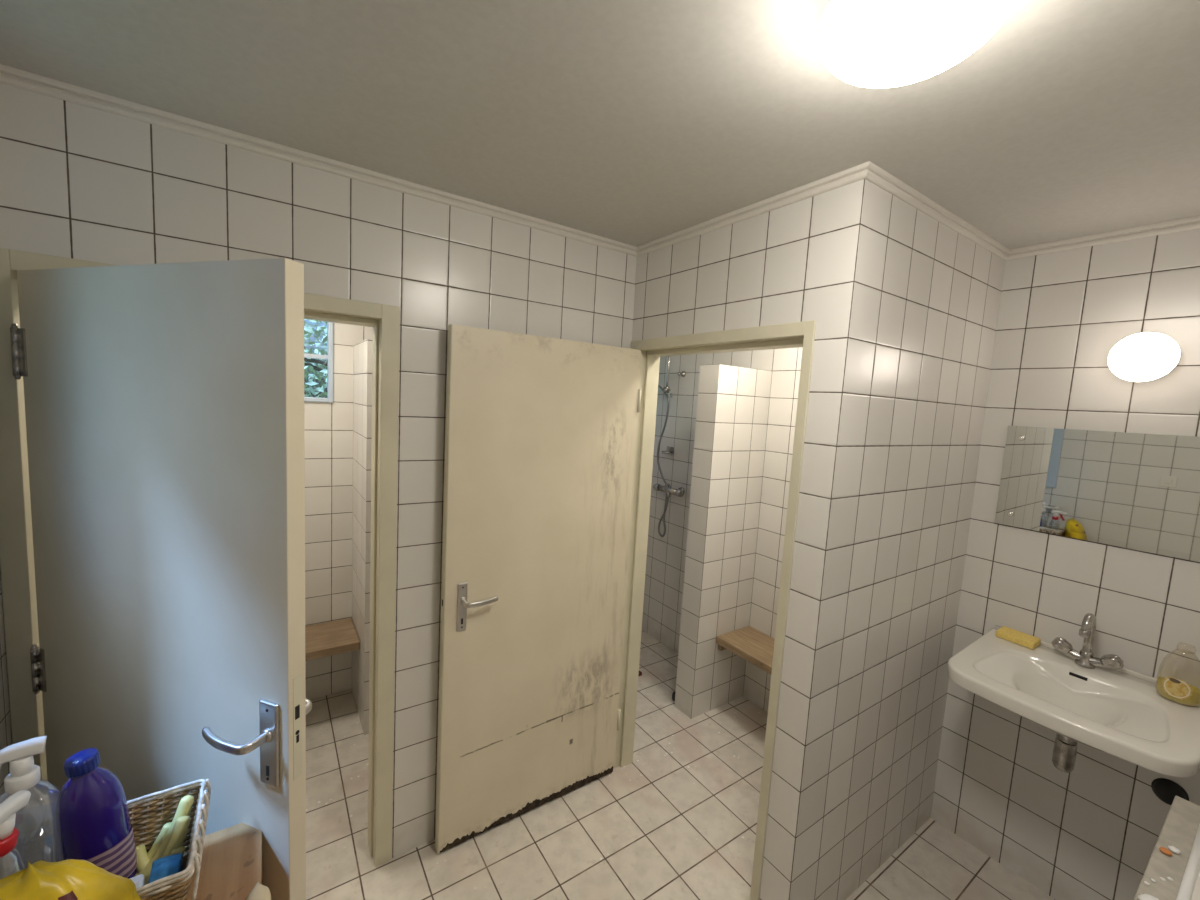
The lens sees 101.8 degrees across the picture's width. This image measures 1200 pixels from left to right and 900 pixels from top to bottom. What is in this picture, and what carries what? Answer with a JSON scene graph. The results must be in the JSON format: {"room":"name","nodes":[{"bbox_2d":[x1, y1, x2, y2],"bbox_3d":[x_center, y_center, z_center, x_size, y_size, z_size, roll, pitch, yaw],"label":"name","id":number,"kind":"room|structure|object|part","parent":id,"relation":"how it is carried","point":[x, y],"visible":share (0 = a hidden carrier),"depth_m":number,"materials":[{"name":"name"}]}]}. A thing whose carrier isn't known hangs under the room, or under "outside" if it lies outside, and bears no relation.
{"room":"public restroom","nodes":[
{"label":"public restroom","id":0,"kind":"room"},
{"bbox_2d":[0,569,17,869],"bbox_3d":[-1.236,0.395,0.720,0.160,2.410,3.466,-1,7,-34],"label":"wall","id":1,"kind":"structure","parent":0,"point":[5,719],"depth_m":1.19,"materials":[{"name":"white tile"}]},
{"bbox_2d":[10,258,311,899],"bbox_3d":[-1.022,0.583,1.130,0.845,1.954,0.170,5,6,18],"label":"door","id":2,"kind":"structure","parent":1,"relation":"in","point":[164,402],"depth_m":1.04,"materials":[{"name":"beige paint"}]},
{"bbox_3d":[-0.736,0.574,0.975,0.124,0.023,0.055,5,6,18],"label":"lever","id":3,"kind":"part","parent":2,"relation":"part of","materials":[{"name":"silver metal"}]},
{"bbox_3d":[-0.673,0.598,0.993,0.048,0.180,0.009,5,6,18],"label":"handle plate","id":4,"kind":"part","parent":2,"relation":"part of","materials":[{"name":"silver metal"}]},
{"bbox_3d":[-0.700,0.565,1.084,0.124,0.023,0.055,5,6,18],"label":"lever","id":5,"kind":"part","parent":2,"relation":"part of","materials":[{"name":"silver metal"}]},
{"bbox_2d":[304,322,372,699],"bbox_3d":[-1.481,0.180,2.731,2.020,2.410,0.160,-1,7,-34],"label":"wall","id":6,"kind":"structure","parent":0,"point":[328,426],"depth_m":2.66,"materials":[{"name":"white tile"}]},
{"bbox_2d":[304,322,332,401],"bbox_3d":[-1.678,-0.489,2.430,0.608,0.473,0.062,-1,7,-34],"label":"window","id":7,"kind":"structure","parent":6,"relation":"in","point":[329,357],"depth_m":2.57,"materials":[{"name":"white paint"}]},
{"bbox_2d":[305,618,359,660],"bbox_3d":[-1.712,1.019,2.396,0.919,0.084,0.319,-1,7,-34],"label":"bench","id":8,"kind":"object","parent":6,"relation":"attached to","point":[330,638],"visible":0.2,"depth_m":2.53,"materials":[{"name":"brown wood"}]},
{"bbox_2d":[351,339,372,734],"bbox_3d":[-1.209,0.434,2.579,0.125,1.966,0.451,-1,7,-34],"label":"wall","id":9,"kind":"structure","parent":0,"point":[362,351],"depth_m":2.45,"materials":[{"name":"white tile"}]},
{"bbox_2d":[0,83,771,857],"bbox_3d":[-0.298,0.312,2.078,2.920,2.410,0.166,-1,7,-34],"label":"wall","id":10,"kind":"structure","parent":0,"point":[77,181],"depth_m":1.69,"materials":[{"name":"white tile"}]},
{"bbox_2d":[0,248,399,866],"bbox_3d":[-1.126,0.523,1.508,0.904,2.012,0.121,-1,7,-34],"label":"trim","id":11,"kind":"structure","parent":10,"relation":"attached to","point":[17,567],"depth_m":1.49,"materials":[{"name":"paint"}]},
{"bbox_2d":[0,0,1199,248],"bbox_3d":[0.114,-0.866,1.465,3.334,0.100,3.866,-1,7,-34],"label":"ceiling","id":12,"kind":"structure","parent":0,"point":[636,123],"depth_m":1.08,"materials":[{"name":"paint"}]},
{"bbox_2d":[818,0,1016,87],"bbox_3d":[0.482,-0.664,0.755,0.268,0.120,0.268,-1,7,-34],"label":"ceiling lamp","id":13,"kind":"object","parent":12,"relation":"attached to","point":[863,43],"visible":1,"depth_m":0.73,"materials":[{"name":"white glass"}]},
{"bbox_2d":[306,630,1054,899],"bbox_3d":[-0.027,1.627,1.713,3.334,0.100,3.866,-1,7,-34],"label":"floor","id":14,"kind":"structure","parent":0,"point":[678,821],"depth_m":1.97,"materials":[{"name":"tile"}]},
{"bbox_2d":[184,823,261,899],"bbox_3d":[-0.856,1.218,0.803,0.542,0.799,0.390,-1,7,-34],"label":"wooden box","id":15,"kind":"object","parent":14,"relation":"on","point":[231,862],"visible":0.48,"depth_m":0.95,"materials":[{"name":"beige wood"}]},
{"bbox_2d":[0,859,140,899],"bbox_3d":[-0.789,0.700,0.652,0.261,0.262,0.125,-1,7,-34],"label":"bag","id":16,"kind":"object","parent":15,"relation":"on","point":[69,879],"visible":1,"depth_m":0.68,"materials":[{"name":"yellow plastic"}]},
{"bbox_2d":[0,779,210,899],"bbox_3d":[-0.906,0.744,0.784,0.426,0.138,0.233,-1,7,-34],"label":"wicker basket","id":17,"kind":"object","parent":15,"relation":"on","point":[176,886],"visible":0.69,"depth_m":0.86,"materials":[{"name":"beige wicker"}]},
{"bbox_2d":[0,790,30,871],"bbox_3d":[-0.921,0.668,0.717,0.090,0.284,0.094,2,6,-10],"label":"spray bottle","id":18,"kind":"object","parent":17,"relation":"in","point":[17,801],"visible":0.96,"depth_m":0.73,"materials":[{"name":"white plastic"}]},
{"bbox_2d":[9,848,23,871],"bbox_3d":[-0.920,0.700,0.727,0.068,0.213,0.065,11,0,-35],"label":"bottle","id":19,"kind":"object","parent":18,"relation":"on","point":[20,865],"depth_m":0.74,"materials":[{"name":"plastic"}]},
{"bbox_2d":[0,736,64,860],"bbox_3d":[-0.951,0.634,0.795,0.108,0.325,0.079,-2,8,-42],"label":"spray bottle","id":20,"kind":"object","parent":17,"relation":"in","point":[23,775],"visible":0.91,"depth_m":0.78,"materials":[{"name":"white plastic"}]},
{"bbox_2d":[55,748,136,878],"bbox_3d":[-0.886,0.658,0.860,0.098,0.271,0.071,-2,8,-44],"label":"detergent bottle","id":21,"kind":"object","parent":17,"relation":"in","point":[92,817],"visible":0.84,"depth_m":0.83,"materials":[{"name":"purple plastic"}]},
{"bbox_2d":[130,874,144,887],"bbox_3d":[-0.794,0.771,0.828,0.028,0.068,0.044,-1,7,-38],"label":"sponge","id":22,"kind":"object","parent":17,"relation":"in","point":[138,880],"visible":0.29,"depth_m":0.83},
{"bbox_2d":[134,795,193,884],"bbox_3d":[-0.818,0.734,0.908,0.091,0.120,0.081,-1,7,-34],"label":"glove","id":23,"kind":"object","parent":17,"relation":"in","point":[171,838],"visible":0.62,"depth_m":0.91,"materials":[{"name":"yellow rubber"}]},
{"bbox_2d":[148,853,182,883],"bbox_3d":[-0.763,0.764,0.855,0.040,0.067,0.066,-1,7,-34],"label":"cleaning cloth","id":24,"kind":"object","parent":17,"relation":"in","point":[169,865],"visible":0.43,"depth_m":0.86,"materials":[{"name":"blue fabric"}]},
{"bbox_2d":[246,882,270,899],"bbox_3d":[-0.578,0.812,0.822,0.040,0.034,0.160,-1,7,-34],"label":"scrub brush","id":25,"kind":"object","parent":15,"relation":"on","point":[259,892],"visible":1,"depth_m":0.87,"materials":[{"name":"beige wood"}]},
{"bbox_2d":[1134,796,1199,899],"bbox_3d":[1.321,1.305,0.861,0.602,0.861,0.620,-1,7,-34],"label":"washing machine","id":26,"kind":"object","parent":14,"relation":"on","point":[1180,830],"visible":1,"depth_m":1.02,"materials":[{"name":"white metal"}]},
{"bbox_2d":[1138,894,1158,899],"bbox_3d":[1.044,0.856,0.921,0.034,0.018,0.035,3,6,1],"label":"lump","id":27,"kind":"object","parent":26,"relation":"on","point":[1141,896],"visible":1,"depth_m":0.93,"materials":[{"name":"white plastic"}]},
{"bbox_2d":[1159,847,1171,855],"bbox_3d":[1.210,0.858,1.042,0.018,0.009,0.018,-1,7,-34],"label":"chip","id":28,"kind":"object","parent":26,"relation":"on","point":[1166,851],"visible":1,"depth_m":1.04,"materials":[{"name":"orange"}]},
{"bbox_2d":[1168,846,1180,853],"bbox_3d":[1.233,0.859,1.046,0.018,0.009,0.018,6,6,24],"label":"lump","id":29,"kind":"object","parent":26,"relation":"on","point":[1173,849],"visible":1,"depth_m":1.04,"materials":[{"name":"white plastic"}]},
{"bbox_3d":[1.369,0.897,0.782,0.600,0.016,0.529,-1,7,-34],"label":"lid","id":30,"kind":"part","parent":26,"relation":"part of","materials":[{"name":"white plastic"}]},
{"bbox_2d":[632,179,882,899],"bbox_3d":[0.386,0.368,1.908,0.100,2.410,1.090,-1,7,-34],"label":"wall","id":31,"kind":"structure","parent":0,"point":[812,258],"depth_m":1.49,"materials":[{"name":"white tile"}]},
{"bbox_2d":[435,324,640,853],"bbox_3d":[-0.204,0.548,1.960,0.832,1.961,0.103,-1,7,-34],"label":"door","id":32,"kind":"structure","parent":31,"relation":"in","point":[540,435],"depth_m":1.92,"materials":[{"name":"beige paint"}]},
{"bbox_3d":[-0.502,0.571,1.772,0.036,0.182,0.009,-1,7,-34],"label":"handle plate","id":33,"kind":"part","parent":32,"relation":"part of","materials":[{"name":"silver metal"}]},
{"bbox_3d":[-0.435,0.547,1.773,0.124,0.023,0.055,-1,7,-34],"label":"lever","id":34,"kind":"part","parent":32,"relation":"part of","materials":[{"name":"silver metal"}]},
{"bbox_2d":[613,320,815,899],"bbox_3d":[0.378,0.566,1.931,0.121,2.012,0.886,-1,7,-34],"label":"trim","id":35,"kind":"structure","parent":31,"relation":"attached to","point":[795,334],"depth_m":1.88,"materials":[{"name":"paint"}]},
{"bbox_2d":[806,190,1004,899],"bbox_3d":[1.099,0.419,1.798,0.954,2.410,0.100,-1,7,-34],"label":"wall","id":36,"kind":"structure","parent":0,"point":[936,292],"depth_m":1.70,"materials":[{"name":"white tile"}]},
{"bbox_2d":[0,64,1199,259],"bbox_3d":[0.450,-0.731,0.972,2.934,0.034,2.250,-1,7,-34],"label":"trim","id":37,"kind":"structure","parent":36,"relation":"attached to","point":[11,76],"depth_m":1.50,"materials":[{"name":"white paint"}]},
{"bbox_2d":[642,228,1199,899],"bbox_3d":[1.313,0.367,2.452,0.164,2.410,3.466,-1,7,-34],"label":"wall","id":38,"kind":"structure","parent":0,"point":[1091,831],"depth_m":1.81,"materials":[{"name":"white tile"}]},
{"bbox_2d":[661,446,673,453],"bbox_3d":[0.475,0.002,3.466,0.073,0.050,0.080,-1,7,-34],"label":"soap dish","id":39,"kind":"object","parent":38,"relation":"attached to","point":[670,450],"visible":1,"depth_m":3.46,"materials":[{"name":"silver metal"}]},
{"bbox_3d":[0.501,0.001,3.483,0.011,0.050,0.070,-1,7,-34],"label":"plate","id":40,"kind":"part","parent":39,"relation":"part of","materials":[{"name":"silver metal"}]},
{"bbox_2d":[653,356,684,536],"bbox_3d":[0.473,-0.103,3.442,0.114,1.448,0.405,-2,7,-40],"label":"shower","id":41,"kind":"object","parent":38,"relation":"attached to","point":[667,488],"visible":0.9,"depth_m":3.43,"materials":[{"name":"silver metal"}]},
{"bbox_3d":[0.413,0.267,3.513,0.052,0.052,0.045,-1,7,-34],"label":"mixer handle","id":42,"kind":"part","parent":41,"relation":"part of","materials":[{"name":"silver metal"}]},
{"bbox_3d":[0.484,-0.603,3.430,0.020,0.450,0.020,-1,7,-34],"label":"rail","id":43,"kind":"part","parent":41,"relation":"part of","materials":[{"name":"silver metal"}]},
{"bbox_3d":[0.543,0.294,3.322,0.052,0.052,0.045,-1,7,-34],"label":"mixer handle","id":44,"kind":"part","parent":41,"relation":"part of","materials":[{"name":"silver metal"}]},
{"bbox_2d":[677,371,685,376],"bbox_3d":[0.558,-0.524,3.355,0.052,0.040,0.040,-1,7,-34],"label":"wall hook","id":45,"kind":"object","parent":38,"relation":"attached to","point":[683,373],"visible":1,"depth_m":3.35,"materials":[{"name":"silver metal"}]},
{"bbox_2d":[716,626,774,673],"bbox_3d":[0.957,1.133,2.585,0.286,0.084,0.648,-1,7,-34],"label":"bench","id":46,"kind":"object","parent":38,"relation":"attached to","point":[749,643],"visible":0.43,"depth_m":2.69,"materials":[{"name":"brown wood"}]},
{"bbox_2d":[948,625,1199,777],"bbox_3d":[1.529,0.906,1.608,0.484,0.358,0.575,-1,7,-34],"label":"washbasin","id":47,"kind":"object","parent":38,"relation":"attached to","point":[1121,713],"visible":0.98,"depth_m":1.56,"materials":[{"name":"white ceramic"}]},
{"bbox_2d":[996,626,1040,648],"bbox_3d":[1.581,0.709,1.844,0.069,0.030,0.116,0,7,-31],"label":"sponge","id":48,"kind":"object","parent":47,"relation":"on","point":[1006,633],"visible":1,"depth_m":1.83,"materials":[{"name":"yellow"}]},
{"bbox_2d":[1052,613,1123,668],"bbox_3d":[1.660,0.648,1.662,0.111,0.193,0.180,-1,7,-34],"label":"tap","id":49,"kind":"object","parent":47,"relation":"on","point":[1085,658],"visible":1,"depth_m":1.66,"materials":[{"name":"silver metal"}]},
{"bbox_3d":[1.656,0.626,1.656,0.098,0.148,0.030,-1,7,-34],"label":"spout","id":50,"kind":"part","parent":49,"relation":"part of","materials":[{"name":"silver metal"}]},
{"bbox_2d":[1052,637,1123,668],"bbox_3d":[1.679,0.709,1.683,0.056,0.071,0.180,-1,7,-34],"label":"handle","id":51,"kind":"object","parent":49,"relation":"on","point":[1085,658],"depth_m":1.67,"materials":[{"name":"silver metal"}]},
{"bbox_2d":[1156,677,1199,705],"bbox_3d":[1.782,0.680,1.492,0.069,0.180,0.094,-1,7,-34],"label":"soap bottle","id":52,"kind":"object","parent":47,"relation":"on","point":[1174,689],"visible":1,"depth_m":1.48,"materials":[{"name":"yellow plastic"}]},
{"bbox_2d":[995,426,1199,561],"bbox_3d":[1.752,0.133,1.661,0.016,0.386,0.623,-1,7,-35],"label":"wall mirror","id":53,"kind":"object","parent":38,"relation":"attached to","point":[1136,491],"visible":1,"depth_m":1.68,"materials":[{"name":"silver glass"}]},
{"bbox_2d":[1108,332,1179,381],"bbox_3d":[1.755,-0.300,1.577,0.105,0.157,0.157,-1,7,-34],"label":"wall lamp","id":54,"kind":"object","parent":38,"relation":"attached to","point":[1147,356],"visible":1,"depth_m":1.55,"materials":[{"name":"white glass"}]},
{"bbox_2d":[1151,778,1188,804],"bbox_3d":[1.824,1.103,1.562,0.036,0.080,0.080,-1,7,-34],"label":"stopper","id":55,"kind":"object","parent":38,"relation":"attached to","point":[1166,790],"visible":0.8,"depth_m":1.56,"materials":[{"name":"black rubber"}]},
{"bbox_2d":[1162,677,1192,699],"bbox_3d":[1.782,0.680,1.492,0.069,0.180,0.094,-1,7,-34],"label":"label","id":56,"kind":"object","parent":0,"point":[1172,688],"depth_m":1.48,"materials":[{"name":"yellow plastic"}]},
{"label":"outside","id":57,"kind":"structure","parent":0,"visible":0},
{"bbox_3d":[-4.459,0.816,8.955,28.000,0.180,44.000,-1,7,-34],"label":"ground","id":58,"kind":"structure","parent":57,"visible":0},
{"bbox_2d":[304,319,326,397],"bbox_3d":[-2.327,-0.818,5.333,3.709,3.800,3.911,5,6,19],"label":"tree","id":59,"kind":"object","parent":58,"relation":"on","point":[308,331],"visible":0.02,"depth_m":4.97,"materials":[{"name":"green plant"}]}
]}

